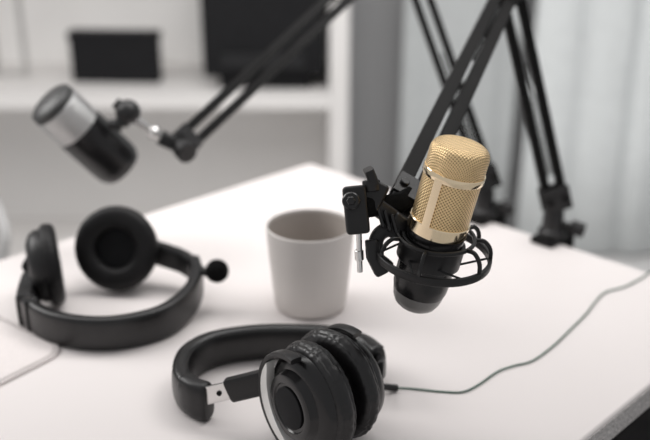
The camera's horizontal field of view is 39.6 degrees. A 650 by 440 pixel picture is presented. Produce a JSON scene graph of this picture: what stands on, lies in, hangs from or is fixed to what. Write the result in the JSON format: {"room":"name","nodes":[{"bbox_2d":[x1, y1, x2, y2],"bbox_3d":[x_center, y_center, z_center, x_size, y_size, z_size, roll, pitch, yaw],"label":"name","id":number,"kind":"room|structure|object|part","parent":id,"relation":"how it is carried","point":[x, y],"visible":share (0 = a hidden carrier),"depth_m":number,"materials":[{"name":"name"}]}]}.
{"room":"studio","nodes":[
{"label":"studio","id":0,"kind":"room"},
{"bbox_2d":[348,0,537,229],"bbox_3d":[0.000,-1.217,2.550,7.000,2.700,0.100,0,22,0],"label":"wall","id":1,"kind":"structure","parent":0,"point":[376,27],"depth_m":2.83,"materials":[{"name":"paint"}]},
{"bbox_3d":[1.025,-2.095,2.001,1.750,0.028,0.028,0,22,0],"label":"curtain rod","id":2,"kind":"object","parent":1,"relation":"attached to","visible":0},
{"bbox_2d":[398,0,521,202],"bbox_3d":[0.406,-0.995,2.466,0.368,2.328,0.023,0,22,0],"label":"curtain","id":3,"kind":"object","parent":2,"relation":"hanging from","point":[493,102],"visible":0.28,"depth_m":2.70,"materials":[{"name":"grey fabric"}]},
{"bbox_2d":[516,0,649,254],"bbox_3d":[1.152,-0.973,2.411,1.109,2.328,0.032,0,22,0],"label":"curtain","id":4,"kind":"object","parent":2,"relation":"hanging from","point":[594,55],"visible":0.69,"depth_m":2.68,"materials":[{"name":"grey fabric"}]},
{"bbox_2d":[595,252,649,271],"bbox_3d":[0.000,0.538,1.943,7.000,0.100,6.000,0,22,0],"label":"floor","id":5,"kind":"structure","parent":0,"point":[641,262],"depth_m":2.83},
{"bbox_2d":[0,201,11,259],"bbox_3d":[-0.755,0.272,1.523,0.483,0.714,0.440,0,22,0],"label":"chair","id":6,"kind":"object","parent":5,"relation":"on","point":[5,232],"visible":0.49,"depth_m":1.49,"materials":[{"name":"white plastic"}]},
{"bbox_2d":[0,0,349,257],"bbox_3d":[-0.844,-0.656,2.431,1.812,1.750,0.400,0,22,0],"label":"shelf unit","id":7,"kind":"object","parent":5,"relation":"on","point":[277,130],"visible":0.35,"depth_m":2.76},
{"bbox_2d":[0,0,29,76],"bbox_3d":[-0.880,-0.535,2.491,0.094,0.284,0.020,0,22,0],"label":"picture frame","id":8,"kind":"object","parent":7,"relation":"on","point":[18,6],"visible":1,"depth_m":2.51,"materials":[{"name":"white"}]},
{"bbox_2d":[66,29,162,82],"bbox_3d":[-0.570,-0.447,2.462,0.245,0.137,0.056,2,22,4],"label":"storage box","id":9,"kind":"object","parent":7,"relation":"on","point":[97,55],"visible":1,"depth_m":2.44,"materials":[{"name":"black"}]},
{"bbox_3d":[-0.570,-0.501,2.440,0.245,0.022,0.056,2,22,4],"label":"lid","id":10,"kind":"part","parent":9,"relation":"part of","materials":[{"name":"black"}]},
{"bbox_2d":[200,0,324,87],"bbox_3d":[-0.160,-0.546,2.457,0.320,0.324,0.315,0,22,0],"label":"monitor","id":11,"kind":"object","parent":7,"relation":"on","point":[235,33],"visible":0.91,"depth_m":2.34,"materials":[{"name":"grey plastic"}]},
{"bbox_3d":[0.037,-0.656,2.431,0.050,1.750,0.400,0,22,0],"label":"panel","id":12,"kind":"part","parent":7,"relation":"part of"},
{"bbox_2d":[0,164,649,439],"bbox_3d":[-0.266,0.522,0.861,0.664,0.740,1.352,21,30,41],"label":"desk","id":13,"kind":"object","parent":5,"relation":"on","point":[594,382],"visible":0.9,"depth_m":0.87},
{"bbox_2d":[0,316,58,384],"bbox_3d":[-0.404,0.129,0.842,0.240,0.003,0.220,16,27,34],"label":"desk mat","id":14,"kind":"object","parent":13,"relation":"on","point":[22,351],"visible":1,"depth_m":0.85,"materials":[{"name":"white"}]},
{"bbox_2d":[15,206,228,350],"bbox_3d":[-0.221,0.050,0.921,0.189,0.092,0.176,19,29,39],"label":"headset","id":15,"kind":"object","parent":13,"relation":"on","point":[117,248],"visible":1,"depth_m":0.91,"materials":[{"name":"black plastic"}]},
{"bbox_2d":[266,209,352,319],"bbox_3d":[-0.015,0.047,0.929,0.089,0.091,0.089,0,22,0],"label":"cup","id":16,"kind":"object","parent":13,"relation":"on","point":[310,250],"visible":0.96,"depth_m":0.90,"materials":[{"name":"ceramic"}]},
{"bbox_2d":[108,0,515,225],"bbox_3d":[-0.018,-0.131,1.122,0.498,0.448,0.188,-6,23,-15],"label":"microphone boom arm","id":17,"kind":"object","parent":13,"relation":"attached to","point":[184,143],"visible":0.67,"depth_m":1.08,"materials":[{"name":"black metal"}]},
{"bbox_2d":[32,84,137,183],"bbox_3d":[-0.269,-0.096,1.018,0.112,0.120,0.058,-11,24,-25],"label":"microphone","id":18,"kind":"object","parent":17,"relation":"attached to","point":[62,113],"visible":0.98,"depth_m":0.99,"materials":[{"name":"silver metal"}]},
{"bbox_2d":[38,89,96,146],"bbox_3d":[-0.286,-0.114,1.001,0.065,0.062,0.056,-11,24,-25],"label":"grille","id":19,"kind":"object","parent":18,"relation":"attached to","point":[64,115],"depth_m":0.98,"materials":[{"name":"silver metal"}]},
{"bbox_3d":[-0.168,-0.083,1.014,0.035,0.031,0.050,-12,25,-26],"label":"swivel arm","id":20,"kind":"part","parent":17,"relation":"part of","materials":[{"name":"black plastic"}]},
{"bbox_3d":[-0.030,-0.223,1.090,0.345,0.224,0.025,-17,28,-36],"label":"arm","id":21,"kind":"part","parent":17,"relation":"part of","materials":[{"name":"black metal"}]},
{"bbox_3d":[0.151,-0.204,1.149,0.026,0.292,0.177,-19,29,-39],"label":"arm","id":22,"kind":"part","parent":17,"relation":"part of","materials":[{"name":"black metal"}]},
{"bbox_2d":[472,189,496,217],"bbox_3d":[0.204,-0.025,1.159,0.034,0.036,0.034,0,22,0],"label":"socket","id":23,"kind":"object","parent":17,"relation":"attached to","point":[485,207],"depth_m":1.15,"materials":[{"name":"black plastic"}]},
{"bbox_3d":[0.230,-0.016,1.158,0.028,0.021,0.018,7,23,16],"label":"clamp knob","id":24,"kind":"part","parent":17,"relation":"part of","materials":[{"name":"black plastic"}]},
{"bbox_2d":[172,271,649,439],"bbox_3d":[0.163,0.089,0.824,0.597,0.092,0.204,-9,24,-21],"label":"headphones","id":25,"kind":"object","parent":13,"relation":"on","point":[326,382],"visible":1,"depth_m":0.70,"materials":[{"name":"plastic"}]},
{"bbox_3d":[-0.087,0.141,0.737,0.036,0.027,0.002,5,23,13],"label":"hinge plate","id":26,"kind":"part","parent":25,"relation":"part of","materials":[{"name":"metal"}]},
{"bbox_3d":[-0.063,0.134,0.727,0.038,0.031,0.009,5,23,13],"label":"hinge arm","id":27,"kind":"part","parent":25,"relation":"part of","materials":[{"name":"black plastic"}]},
{"bbox_3d":[-0.035,0.144,0.704,0.007,0.066,0.045,-16,27,-34],"label":"silver trim","id":28,"kind":"part","parent":25,"relation":"part of","materials":[{"name":"silver metal"}]},
{"bbox_3d":[0.047,0.127,0.785,0.011,0.027,0.041,0,22,0],"label":"hinge arm","id":29,"kind":"part","parent":25,"relation":"part of","materials":[{"name":"black plastic"}]},
{"bbox_2d":[342,0,586,286],"bbox_3d":[0.155,-0.018,0.890,0.134,0.414,0.502,10,24,24],"label":"microphone boom arm","id":30,"kind":"object","parent":13,"relation":"attached to","point":[369,199],"visible":0.8,"depth_m":0.81,"materials":[{"name":"black metal"}]},
{"bbox_3d":[0.035,-0.030,0.688,0.014,0.021,0.015,0,22,0],"label":"tightening lever","id":31,"kind":"part","parent":30,"relation":"part of","materials":[{"name":"black plastic"}]},
{"bbox_3d":[0.040,0.028,0.697,0.018,0.030,0.020,0,22,0],"label":"mount plate","id":32,"kind":"part","parent":30,"relation":"part of","materials":[{"name":"black plastic"}]},
{"bbox_3d":[0.050,-0.013,0.704,0.057,0.021,0.026,-17,28,-36],"label":"swivel arm","id":33,"kind":"part","parent":30,"relation":"part of","materials":[{"name":"black plastic"}]},
{"bbox_2d":[393,135,489,313],"bbox_3d":[0.087,0.006,0.688,0.069,0.144,0.047,8,23,19],"label":"microphone","id":34,"kind":"object","parent":30,"relation":"attached to","point":[455,167],"visible":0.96,"depth_m":0.66,"materials":[{"name":"gold metal"}]},
{"bbox_2d":[412,135,489,231],"bbox_3d":[0.093,-0.027,0.672,0.056,0.070,0.049,0,22,0],"label":"grille","id":35,"kind":"object","parent":34,"relation":"attached to","point":[455,167],"depth_m":0.65,"materials":[{"name":"gold metal"}]},
{"bbox_3d":[0.135,-0.139,0.860,0.030,0.140,0.382,8,23,20],"label":"arm","id":36,"kind":"part","parent":30,"relation":"part of","materials":[{"name":"black metal"}]},
{"bbox_3d":[0.240,-0.142,1.042,0.102,0.256,0.016,3,22,7],"label":"arm","id":37,"kind":"part","parent":30,"relation":"part of","materials":[{"name":"black metal"}]},
{"bbox_2d":[537,208,565,239],"bbox_3d":[0.276,0.001,1.095,0.034,0.036,0.034,0,22,0],"label":"socket","id":38,"kind":"object","parent":30,"relation":"attached to","point":[553,227],"depth_m":1.09,"materials":[{"name":"black plastic"}]},
{"bbox_3d":[0.302,0.010,1.093,0.028,0.021,0.018,7,23,16],"label":"clamp knob","id":39,"kind":"part","parent":30,"relation":"part of","materials":[{"name":"black plastic"}]},
{"bbox_2d":[611,407,649,439],"bbox_3d":[0.470,0.493,1.062,0.450,0.646,0.450,0,22,0],"label":"stool","id":40,"kind":"object","parent":5,"relation":"on","point":[638,429],"visible":0.05,"depth_m":0.91,"materials":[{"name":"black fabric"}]}
]}

